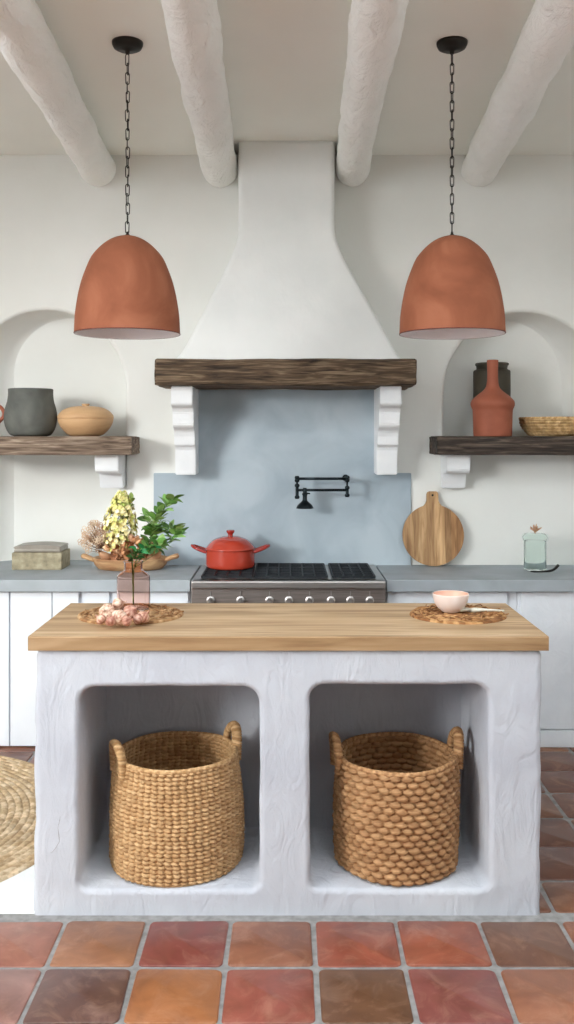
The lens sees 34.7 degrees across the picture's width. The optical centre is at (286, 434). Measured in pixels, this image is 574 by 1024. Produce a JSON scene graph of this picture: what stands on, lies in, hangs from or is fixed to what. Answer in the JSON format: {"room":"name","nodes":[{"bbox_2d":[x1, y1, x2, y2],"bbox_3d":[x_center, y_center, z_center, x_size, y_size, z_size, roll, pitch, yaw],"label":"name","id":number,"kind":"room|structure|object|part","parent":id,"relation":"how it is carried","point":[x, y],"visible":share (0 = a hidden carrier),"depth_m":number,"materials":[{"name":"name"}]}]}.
{"room":"kitchen","nodes":[
{"label":"kitchen","id":0,"kind":"room"},
{"bbox_2d":[0,155,573,564],"bbox_3d":[-0.650,0.017,5.260,7.500,3.373,0.200,0,0,0],"label":"wall","id":1,"kind":"structure","parent":0,"point":[53,221],"depth_m":5.16,"materials":[{"name":"white paint"}]},
{"bbox_2d":[0,436,139,487],"bbox_3d":[-1.294,0.150,5.091,0.939,0.289,0.428,0,0,0],"label":"wall shelf","id":2,"kind":"object","parent":1,"relation":"attached to","point":[110,452],"visible":0.96,"depth_m":4.88,"materials":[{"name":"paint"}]},
{"bbox_2d":[0,405,4,422],"bbox_3d":[-1.650,-0.088,5.053,0.164,0.192,0.153,0,0,-41],"label":"terracotta jug","id":3,"kind":"object","parent":2,"relation":"on","point":[2,409],"visible":0.74,"depth_m":5.04,"materials":[{"name":"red ceramic"}]},
{"bbox_2d":[4,388,56,435],"bbox_3d":[-1.404,-0.122,5.040,0.284,0.260,0.284,0,0,0],"label":"pot","id":4,"kind":"object","parent":2,"relation":"on","point":[28,411],"visible":0.96,"depth_m":4.93,"materials":[{"name":"grey ceramic"}]},
{"bbox_2d":[57,404,113,435],"bbox_3d":[-1.105,-0.082,5.050,0.304,0.179,0.304,0,0,3],"label":"wooden bowl","id":5,"kind":"object","parent":2,"relation":"on","point":[84,420],"visible":0.98,"depth_m":4.94,"materials":[{"name":"beige wood"}]},
{"bbox_3d":[-1.105,-0.123,5.050,0.304,0.070,0.304,0,0,0],"label":"lid","id":6,"kind":"part","parent":5,"relation":"part of","materials":[{"name":"beige wood"}]},
{"bbox_2d":[154,390,410,566],"bbox_3d":[-0.025,0.251,5.153,1.441,1.005,0.014,0,0,0],"label":"backsplash","id":7,"kind":"structure","parent":1,"relation":"attached to","point":[253,444],"depth_m":5.15,"materials":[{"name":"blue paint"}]},
{"bbox_2d":[295,475,349,508],"bbox_3d":[0.198,0.311,5.053,0.322,0.179,0.150,0,0,-9],"label":"tap","id":8,"kind":"object","parent":7,"relation":"attached to","point":[304,504],"visible":1,"depth_m":5.00,"materials":[{"name":"black metal"}]},
{"bbox_3d":[0.097,0.346,5.011,0.096,0.108,0.096,0,0,0],"label":"spout","id":9,"kind":"part","parent":8,"relation":"part of","materials":[{"name":"black metal"}]},
{"bbox_3d":[0.192,0.238,5.011,0.273,0.015,0.015,0,0,0],"label":"arm","id":10,"kind":"part","parent":8,"relation":"part of","materials":[{"name":"black metal"}]},
{"bbox_3d":[0.192,0.285,5.011,0.285,0.090,0.015,0,0,0],"label":"arm","id":11,"kind":"part","parent":8,"relation":"part of","materials":[{"name":"black metal"}]},
{"bbox_2d":[154,141,416,474],"bbox_3d":[-0.006,-0.679,4.953,1.355,1.791,0.454,0,0,0],"label":"range hood","id":12,"kind":"object","parent":1,"relation":"attached to","point":[287,309],"visible":1,"depth_m":4.83,"materials":[{"name":"white paint"}]},
{"bbox_2d":[429,436,573,487],"bbox_3d":[1.299,0.150,5.021,1.008,0.288,0.286,0,0,0],"label":"wall shelf","id":13,"kind":"object","parent":1,"relation":"attached to","point":[455,452],"visible":1,"depth_m":4.88,"materials":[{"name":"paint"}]},
{"bbox_2d":[473,362,510,397],"bbox_3d":[1.165,-0.201,5.232,0.209,0.416,0.209,0,0,0],"label":"vase","id":14,"kind":"object","parent":13,"relation":"on","point":[480,374],"visible":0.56,"depth_m":5.16,"materials":[{"name":"ceramic"}]},
{"bbox_2d":[470,360,514,435],"bbox_3d":[1.117,-0.200,4.998,0.236,0.415,0.236,0,0,0],"label":"bottle","id":15,"kind":"object","parent":13,"relation":"on","point":[492,408],"visible":0.99,"depth_m":4.92,"materials":[{"name":"orange ceramic"}]},
{"bbox_2d":[518,416,573,435],"bbox_3d":[1.475,-0.045,5.075,0.386,0.106,0.386,0,0,25],"label":"basket bowl","id":16,"kind":"object","parent":13,"relation":"on","point":[533,426],"visible":1,"depth_m":4.93,"materials":[{"name":"wicker"}]},
{"bbox_2d":[0,746,573,1023],"bbox_3d":[-0.552,1.642,1.050,7.697,0.121,8.900,0,0,0],"label":"floor","id":17,"kind":"structure","parent":0,"point":[55,969],"depth_m":2.76,"materials":[{"name":"tile"}]},
{"bbox_2d":[0,592,10,745],"bbox_3d":[-1.902,1.185,4.909,0.994,0.795,0.498,0,0,0],"label":"base cabinet","id":18,"kind":"object","parent":17,"relation":"on","point":[5,597],"visible":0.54,"depth_m":4.66,"materials":[{"name":"paint"}]},
{"bbox_2d":[0,560,199,591],"bbox_3d":[-1.443,0.758,4.989,1.914,0.060,0.737,0,0,0],"label":"countertop","id":19,"kind":"structure","parent":18,"relation":"on","point":[80,575],"depth_m":4.67,"materials":[{"name":"stone"}]},
{"bbox_2d":[12,541,69,569],"bbox_3d":[-1.350,0.661,5.060,0.270,0.133,0.200,0,0,0],"label":"box","id":20,"kind":"object","parent":19,"relation":"on","point":[41,555],"visible":1,"depth_m":4.96,"materials":[{"name":"beige stone"}]},
{"bbox_3d":[-1.350,0.625,5.060,0.252,0.021,0.180,0,0,0],"label":"box lid","id":21,"kind":"part","parent":20,"relation":"part of","materials":[{"name":"grey metal"}]},
{"bbox_3d":[-1.350,0.606,5.060,0.256,0.021,0.184,0,0,0],"label":"lid","id":22,"kind":"part","parent":20,"relation":"part of","materials":[{"name":"grey metal"}]},
{"bbox_2d":[81,553,178,570],"bbox_3d":[-0.850,0.685,5.000,0.530,0.086,0.264,0,0,0],"label":"wooden tray","id":23,"kind":"object","parent":19,"relation":"on","point":[153,564],"visible":0.72,"depth_m":4.92,"materials":[{"name":"brown wood"}]},
{"bbox_3d":[-1.075,0.665,4.978,0.084,0.044,0.061,0,0,17],"label":"handle","id":24,"kind":"part","parent":23,"relation":"part of","materials":[{"name":"brown wood"}]},
{"bbox_2d":[98,550,110,559],"bbox_3d":[-0.991,0.660,5.014,0.077,0.072,0.053,0,0,-38],"label":"dried leaf","id":25,"kind":"object","parent":23,"relation":"in","point":[103,555],"visible":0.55,"depth_m":4.99,"materials":[{"name":"brown plant"}]},
{"bbox_2d":[110,553,120,559],"bbox_3d":[-0.923,0.656,4.955,0.055,0.066,0.077,0,0,-11],"label":"dried leaf","id":26,"kind":"object","parent":23,"relation":"in","point":[112,556],"visible":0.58,"depth_m":4.93,"materials":[{"name":"brown plant"}]},
{"bbox_2d":[147,551,161,559],"bbox_3d":[-0.715,0.647,4.967,0.068,0.073,0.066,0,0,26],"label":"dried leaf","id":27,"kind":"object","parent":23,"relation":"in","point":[157,555],"visible":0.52,"depth_m":4.95,"materials":[{"name":"brown plant"}]},
{"bbox_3d":[-0.625,0.665,4.978,0.084,0.044,0.061,0,0,-17],"label":"handle","id":28,"kind":"part","parent":23,"relation":"part of","materials":[{"name":"brown wood"}]},
{"bbox_2d":[0,865,34,913],"bbox_3d":[-1.567,1.582,3.272,1.465,0.010,0.455,0,0,0],"label":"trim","id":29,"kind":"structure","parent":17,"relation":"on","point":[16,892],"depth_m":3.16,"materials":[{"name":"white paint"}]},
{"bbox_2d":[0,756,35,881],"bbox_3d":[-1.900,1.573,3.719,2.105,0.008,1.806,0,0,0],"label":"braided rug","id":30,"kind":"object","parent":17,"relation":"on","point":[17,781],"visible":0.54,"depth_m":3.79,"materials":[{"name":"wicker"}]},
{"bbox_2d":[11,591,190,745],"bbox_3d":[-0.947,1.185,4.909,0.912,0.795,0.498,0,0,0],"label":"base cabinet","id":31,"kind":"object","parent":17,"relation":"on","point":[30,611],"visible":0.26,"depth_m":4.66,"materials":[{"name":"paint"}]},
{"bbox_3d":[-1.296,1.185,4.671,0.209,0.779,0.022,0,0,0],"label":"door","id":32,"kind":"part","parent":31,"relation":"part of","materials":[{"name":"paint"}]},
{"bbox_3d":[-1.122,1.185,4.671,0.132,0.779,0.022,0,0,0],"label":"door","id":33,"kind":"part","parent":31,"relation":"part of","materials":[{"name":"paint"}]},
{"bbox_3d":[-0.955,1.185,4.671,0.108,0.779,0.022,0,0,0],"label":"door","id":34,"kind":"part","parent":31,"relation":"part of","materials":[{"name":"paint"}]},
{"bbox_3d":[-0.693,1.185,4.671,0.383,0.779,0.022,0,0,0],"label":"door","id":35,"kind":"part","parent":31,"relation":"part of","materials":[{"name":"paint"}]},
{"bbox_2d":[28,603,548,914],"bbox_3d":[0.004,1.138,3.332,1.715,0.950,0.607,0,0,0],"label":"kitchen island","id":36,"kind":"object","parent":17,"relation":"on","point":[291,675],"visible":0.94,"depth_m":3.04,"materials":[{"name":"paint"}]},
{"bbox_2d":[109,721,244,886],"bbox_3d":[-0.391,1.277,3.272,0.482,0.455,0.466,0,0,-30],"label":"woven basket","id":37,"kind":"object","parent":36,"relation":"on","point":[177,815],"visible":1,"depth_m":3.10,"materials":[{"name":"beige wicker"}]},
{"bbox_3d":[-0.585,1.111,3.175,0.047,0.123,0.128,0,0,-27],"label":"handle","id":38,"kind":"part","parent":37,"relation":"part of","materials":[{"name":"brown wicker"}]},
{"bbox_3d":[-0.199,1.111,3.373,0.047,0.123,0.128,0,0,-27],"label":"handle","id":39,"kind":"part","parent":37,"relation":"part of","materials":[{"name":"brown wicker"}]},
{"bbox_2d":[28,603,548,650],"bbox_3d":[0.004,0.687,3.332,1.715,0.048,0.607,0,0,0],"label":"island countertop","id":40,"kind":"structure","parent":36,"relation":"on","point":[202,626],"depth_m":3.11,"materials":[{"name":"brown wood"}]},
{"bbox_2d":[95,615,105,624],"bbox_3d":[-0.642,0.637,3.178,0.034,0.035,0.035,0,0,42],"label":"shallot","id":41,"kind":"object","parent":40,"relation":"on","point":[100,619],"visible":0.96,"depth_m":3.17,"materials":[{"name":"pink food"}]},
{"bbox_2d":[105,615,115,626],"bbox_3d":[-0.602,0.636,3.147,0.038,0.038,0.038,0,0,-4],"label":"shallot","id":42,"kind":"object","parent":40,"relation":"on","point":[110,621],"visible":1,"depth_m":3.13,"materials":[{"name":"pink food"}]},
{"bbox_2d":[111,609,125,625],"bbox_3d":[-0.580,0.628,3.171,0.053,0.057,0.060,0,0,-17],"label":"shallot","id":43,"kind":"object","parent":40,"relation":"on","point":[119,614],"visible":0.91,"depth_m":3.15,"materials":[{"name":"food"}]},
{"bbox_2d":[122,615,133,625],"bbox_3d":[-0.546,0.637,3.151,0.039,0.038,0.035,0,0,-19],"label":"shallot","id":44,"kind":"object","parent":40,"relation":"on","point":[126,620],"visible":1,"depth_m":3.14,"materials":[{"name":"pink food"}]},
{"bbox_2d":[77,604,183,624],"bbox_3d":[-0.574,0.655,3.385,0.387,0.018,0.361,0,0,0],"label":"woven placemat","id":45,"kind":"object","parent":40,"relation":"on","point":[158,613],"visible":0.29,"depth_m":3.36,"materials":[{"name":"wicker"}]},
{"bbox_2d":[99,604,114,618],"bbox_3d":[-0.637,0.628,3.260,0.054,0.057,0.060,0,0,-26],"label":"shallot","id":46,"kind":"object","parent":45,"relation":"on","point":[106,609],"visible":0.75,"depth_m":3.24,"materials":[{"name":"food"}]},
{"bbox_2d":[112,598,126,609],"bbox_3d":[-0.605,0.606,3.302,0.048,0.044,0.043,0,0,-44],"label":"shallot","id":47,"kind":"object","parent":45,"relation":"on","point":[118,603],"visible":0.9,"depth_m":3.29,"materials":[{"name":"pink food"}]},
{"bbox_2d":[123,605,137,617],"bbox_3d":[-0.556,0.630,3.274,0.051,0.050,0.050,0,0,-16],"label":"shallot","id":48,"kind":"object","parent":45,"relation":"on","point":[129,610],"visible":0.81,"depth_m":3.26,"materials":[{"name":"pink food"}]},
{"bbox_2d":[117,560,149,611],"bbox_3d":[-0.575,0.562,3.440,0.124,0.182,0.124,0,0,0],"label":"glass vase","id":49,"kind":"object","parent":45,"relation":"on","point":[133,583],"visible":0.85,"depth_m":3.39,"materials":[{"name":"pink glass"}]},
{"bbox_2d":[78,520,112,553],"bbox_3d":[-0.673,0.474,3.419,0.201,0.319,0.078,0,0,0],"label":"dried flower","id":50,"kind":"object","parent":49,"relation":"in","point":[97,541],"visible":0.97,"depth_m":3.41,"materials":[{"name":"beige plant"}]},
{"bbox_2d":[102,490,138,554],"bbox_3d":[-0.624,0.419,3.441,0.132,0.430,0.136,0,0,21],"label":"flower","id":51,"kind":"object","parent":49,"relation":"in","point":[121,501],"visible":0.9,"depth_m":3.41,"materials":[{"name":"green plant"}]},
{"bbox_2d":[102,533,143,561],"bbox_3d":[-0.609,0.498,3.410,0.156,0.270,0.099,0,0,0],"label":"flower","id":52,"kind":"object","parent":49,"relation":"in","point":[136,540],"visible":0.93,"depth_m":3.39,"materials":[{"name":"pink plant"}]},
{"bbox_2d":[123,492,134,524],"bbox_3d":[-0.592,0.383,3.454,0.050,0.340,0.049,0,0,0],"label":"leafy branch","id":53,"kind":"object","parent":49,"relation":"in","point":[131,495],"visible":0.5,"depth_m":3.45,"materials":[{"name":"green plant"}]},
{"bbox_2d":[125,541,164,564],"bbox_3d":[-0.531,0.510,3.361,0.172,0.247,0.098,0,0,32],"label":"leafy branch","id":54,"kind":"object","parent":49,"relation":"in","point":[143,550],"visible":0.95,"depth_m":3.36,"materials":[{"name":"green plant"}]},
{"bbox_2d":[136,494,185,561],"bbox_3d":[-0.471,0.424,3.403,0.210,0.418,0.170,0,0,0],"label":"leafy branch","id":55,"kind":"object","parent":49,"relation":"in","point":[152,528],"visible":0.96,"depth_m":3.39,"materials":[{"name":"green plant"}]},
{"bbox_3d":[-0.486,0.437,3.413,0.190,0.393,0.084,0,0,14],"label":"stem","id":56,"kind":"part","parent":55,"relation":"part of","materials":[{"name":"green plant"}]},
{"bbox_2d":[143,525,188,561],"bbox_3d":[-0.469,0.417,3.462,0.201,0.156,0.043,0,0,-6],"label":"leafy branch","id":57,"kind":"object","parent":49,"relation":"in","point":[185,528],"visible":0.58,"depth_m":3.45,"materials":[{"name":"green plant"}]},
{"bbox_2d":[132,614,142,624],"bbox_3d":[-0.515,0.637,3.185,0.036,0.036,0.035,0,0,24],"label":"shallot","id":58,"kind":"object","parent":40,"relation":"on","point":[138,618],"visible":0.98,"depth_m":3.17,"materials":[{"name":"pink food"}]},
{"bbox_2d":[138,610,149,622],"bbox_3d":[-0.500,0.632,3.205,0.041,0.045,0.043,0,0,-16],"label":"shallot","id":59,"kind":"object","parent":40,"relation":"on","point":[145,615],"visible":0.84,"depth_m":3.19,"materials":[{"name":"pink food"}]},
{"bbox_2d":[410,604,508,624],"bbox_3d":[0.629,0.655,3.387,0.354,0.018,0.335,0,0,0],"label":"woven placemat","id":60,"kind":"object","parent":40,"relation":"on","point":[430,613],"visible":0.77,"depth_m":3.32,"materials":[{"name":"wicker"}]},
{"bbox_2d":[432,590,468,612],"bbox_3d":[0.606,0.620,3.405,0.134,0.068,0.134,0,0,0],"label":"ceramic bowl","id":61,"kind":"object","parent":60,"relation":"on","point":[448,601],"visible":1,"depth_m":3.36,"materials":[{"name":"white ceramic"}]},
{"bbox_2d":[459,607,503,612],"bbox_3d":[0.706,0.646,3.400,0.188,0.018,0.056,0,0,0],"label":"ceramic spoon","id":62,"kind":"object","parent":60,"relation":"on","point":[465,609],"visible":0.8,"depth_m":3.39,"materials":[{"name":"white ceramic"}]},
{"bbox_2d":[329,726,463,886],"bbox_3d":[0.387,1.275,3.265,0.459,0.460,0.462,0,0,43],"label":"woven basket","id":63,"kind":"object","parent":36,"relation":"on","point":[396,803],"visible":1,"depth_m":3.09,"materials":[{"name":"brown wicker"}]},
{"bbox_3d":[0.172,1.111,3.241,0.047,0.131,0.123,0,0,-7],"label":"handle","id":64,"kind":"part","parent":63,"relation":"part of","materials":[{"name":"brown wicker"}]},
{"bbox_3d":[0.604,1.111,3.295,0.047,0.131,0.123,0,0,-7],"label":"handle","id":65,"kind":"part","parent":63,"relation":"part of","materials":[{"name":"brown wicker"}]},
{"bbox_2d":[191,563,385,602],"bbox_3d":[0.007,1.147,4.837,0.968,0.872,0.617,0,0,0],"label":"range cooker","id":66,"kind":"object","parent":17,"relation":"on","point":[263,582],"visible":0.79,"depth_m":4.59,"materials":[{"name":"silver metal"}]},
{"bbox_3d":[-0.381,0.813,4.568,0.042,0.066,0.040,0,0,0],"label":"control knob","id":67,"kind":"part","parent":66,"relation":"part of","materials":[{"name":"silver metal"}]},
{"bbox_2d":[191,530,269,569],"bbox_3d":[-0.304,0.610,4.945,0.383,0.201,0.272,0,0,31],"label":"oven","id":68,"kind":"object","parent":66,"relation":"on","point":[230,552],"visible":1,"depth_m":4.85,"materials":[{"name":"red ceramic"}]},
{"bbox_3d":[-0.473,0.609,4.944,0.092,0.048,0.111,0,0,0],"label":"handle","id":69,"kind":"part","parent":68,"relation":"part of","materials":[{"name":"red ceramic"}]},
{"bbox_3d":[-0.304,0.577,4.945,0.272,0.070,0.272,0,0,0],"label":"lid","id":70,"kind":"part","parent":68,"relation":"part of","materials":[{"name":"red ceramic"}]},
{"bbox_3d":[-0.304,0.527,4.945,0.044,0.035,0.044,0,0,0],"label":"lid knob","id":71,"kind":"part","parent":68,"relation":"part of","materials":[{"name":"red ceramic"}]},
{"bbox_3d":[-0.135,0.609,4.944,0.092,0.048,0.111,0,0,0],"label":"handle","id":72,"kind":"part","parent":68,"relation":"part of","materials":[{"name":"red ceramic"}]},
{"bbox_3d":[-0.231,0.813,4.568,0.042,0.066,0.040,0,0,0],"label":"control knob","id":73,"kind":"part","parent":66,"relation":"part of","materials":[{"name":"silver metal"}]},
{"bbox_3d":[-0.087,0.813,4.568,0.042,0.066,0.040,0,0,0],"label":"control knob","id":74,"kind":"part","parent":66,"relation":"part of","materials":[{"name":"silver metal"}]},
{"bbox_2d":[191,565,384,581],"bbox_3d":[0.007,0.735,4.862,0.968,0.020,0.565,0,0,0],"label":"cooktop","id":75,"kind":"object","parent":66,"relation":"in","point":[258,573],"depth_m":4.70,"materials":[{"name":"black metal"}]},
{"bbox_3d":[0.007,0.824,4.620,0.968,0.118,0.060,0,0,0],"label":"control panel","id":76,"kind":"part","parent":66,"relation":"part of","materials":[{"name":"silver metal"}]},
{"bbox_3d":[0.010,0.813,4.568,0.042,0.066,0.040,0,0,0],"label":"control knob","id":77,"kind":"part","parent":66,"relation":"part of","materials":[{"name":"silver metal"}]},
{"bbox_3d":[0.112,0.813,4.568,0.042,0.066,0.040,0,0,0],"label":"control knob","id":78,"kind":"part","parent":66,"relation":"part of","materials":[{"name":"silver metal"}]},
{"bbox_3d":[0.220,0.813,4.568,0.042,0.066,0.040,0,0,0],"label":"control knob","id":79,"kind":"part","parent":66,"relation":"part of","materials":[{"name":"silver metal"}]},
{"bbox_3d":[0.316,0.813,4.568,0.042,0.066,0.040,0,0,0],"label":"control knob","id":80,"kind":"part","parent":66,"relation":"part of","materials":[{"name":"silver metal"}]},
{"bbox_3d":[0.413,0.813,4.568,0.042,0.066,0.040,0,0,0],"label":"control knob","id":81,"kind":"part","parent":66,"relation":"part of","materials":[{"name":"silver metal"}]},
{"bbox_2d":[385,590,516,611],"bbox_3d":[0.837,1.185,4.909,0.665,0.795,0.498,0,0,0],"label":"base cabinet","id":82,"kind":"object","parent":17,"relation":"on","point":[510,598],"visible":0.07,"depth_m":4.66,"materials":[{"name":"paint"}]},
{"bbox_3d":[0.812,1.143,4.671,0.605,0.695,0.022,0,0,0],"label":"door","id":83,"kind":"part","parent":82,"relation":"part of","materials":[{"name":"paint"}]},
{"bbox_2d":[517,592,573,746],"bbox_3d":[1.860,1.185,4.909,1.378,0.795,0.498,0,0,0],"label":"base cabinet","id":84,"kind":"object","parent":17,"relation":"on","point":[552,613],"visible":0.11,"depth_m":4.66,"materials":[{"name":"paint"}]},
{"bbox_2d":[376,565,573,591],"bbox_3d":[1.550,0.758,4.889,2.100,0.060,0.539,0,0,0],"label":"countertop","id":85,"kind":"structure","parent":84,"relation":"on","point":[398,578],"depth_m":4.63,"materials":[{"name":"stone"}]},
{"bbox_2d":[402,491,463,565],"bbox_3d":[0.811,0.520,5.113,0.340,0.412,0.071,0,0,0],"label":"chopping board","id":86,"kind":"object","parent":85,"relation":"on","point":[432,534],"visible":1,"depth_m":5.10,"materials":[{"name":"brown wood"}]},
{"bbox_2d":[522,524,547,570],"bbox_3d":[1.336,0.603,4.955,0.138,0.248,0.138,0,0,0],"label":"glass jar","id":87,"kind":"object","parent":85,"relation":"on","point":[535,543],"visible":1,"depth_m":4.91,"materials":[{"name":"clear glass"}]},
{"bbox_3d":[1.336,0.550,4.955,0.138,0.044,0.138,0,0,0],"label":"jar lid","id":88,"kind":"part","parent":87,"relation":"part of","materials":[{"name":"green glass"}]},
{"bbox_2d":[530,564,558,571],"bbox_3d":[1.373,0.709,4.887,0.166,0.042,0.029,0,0,-12],"label":"spoon","id":89,"kind":"object","parent":85,"relation":"on","point":[557,565],"visible":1,"depth_m":4.88,"materials":[{"name":"black metal"}]},
{"bbox_2d":[0,0,573,154],"bbox_3d":[-0.650,-1.630,0.950,7.500,0.120,9.100,0,0,0],"label":"ceiling","id":90,"kind":"structure","parent":0,"point":[284,61],"depth_m":4.07,"materials":[{"name":"paint"}]},
{"bbox_2d":[0,0,115,186],"bbox_3d":[-0.964,-1.482,3.099,0.210,0.214,4.211,0,0,-3],"label":"ceiling beam","id":91,"kind":"structure","parent":90,"relation":"attached to","point":[29,47],"depth_m":3.70,"materials":[{"name":"paint"}]},
{"bbox_2d":[73,36,180,339],"bbox_3d":[-0.638,-0.987,3.680,0.421,1.167,0.421,0,0,6],"label":"pendant lamp","id":92,"kind":"object","parent":90,"relation":"hanging from","point":[126,291],"visible":1,"depth_m":3.54,"materials":[{"name":"ceramic"}]},
{"bbox_3d":[-0.638,-0.601,3.680,0.419,0.392,0.419,0,0,0],"label":"lamp shade","id":93,"kind":"part","parent":92,"relation":"part of","materials":[{"name":"ceramic"}]},
{"bbox_3d":[-0.638,-1.159,3.680,0.028,0.733,0.028,0,0,0],"label":"chain","id":94,"kind":"part","parent":92,"relation":"part of","materials":[{"name":"black metal"}]},
{"bbox_2d":[161,0,237,187],"bbox_3d":[-0.339,-1.486,3.100,0.211,0.211,4.203,0,0,-1],"label":"ceiling beam","id":95,"kind":"structure","parent":90,"relation":"attached to","point":[193,27],"depth_m":3.65,"materials":[{"name":"paint"}]},
{"bbox_2d":[335,0,408,186],"bbox_3d":[0.313,-1.476,3.099,0.202,0.200,4.205,0,0,1],"label":"ceiling beam","id":96,"kind":"structure","parent":90,"relation":"attached to","point":[375,27],"depth_m":3.63,"materials":[{"name":"paint"}]},
{"bbox_2d":[399,36,505,339],"bbox_3d":[0.660,-0.987,3.680,0.421,1.167,0.421,0,0,25],"label":"pendant lamp","id":97,"kind":"object","parent":90,"relation":"hanging from","point":[452,291],"visible":1,"depth_m":3.54,"materials":[{"name":"ceramic"}]},
{"bbox_3d":[0.660,-1.159,3.680,0.028,0.733,0.028,0,0,16],"label":"chain","id":98,"kind":"part","parent":97,"relation":"part of","materials":[{"name":"black metal"}]},
{"bbox_3d":[0.660,-0.601,3.680,0.419,0.392,0.419,0,0,16],"label":"lamp shade","id":99,"kind":"part","parent":97,"relation":"part of","materials":[{"name":"ceramic"}]},
{"bbox_2d":[461,0,573,186],"bbox_3d":[0.951,-1.484,3.099,0.218,0.215,4.216,0,0,3],"label":"ceiling beam","id":100,"kind":"structure","parent":90,"relation":"attached to","point":[546,37],"depth_m":3.73,"materials":[{"name":"paint"}]}
]}

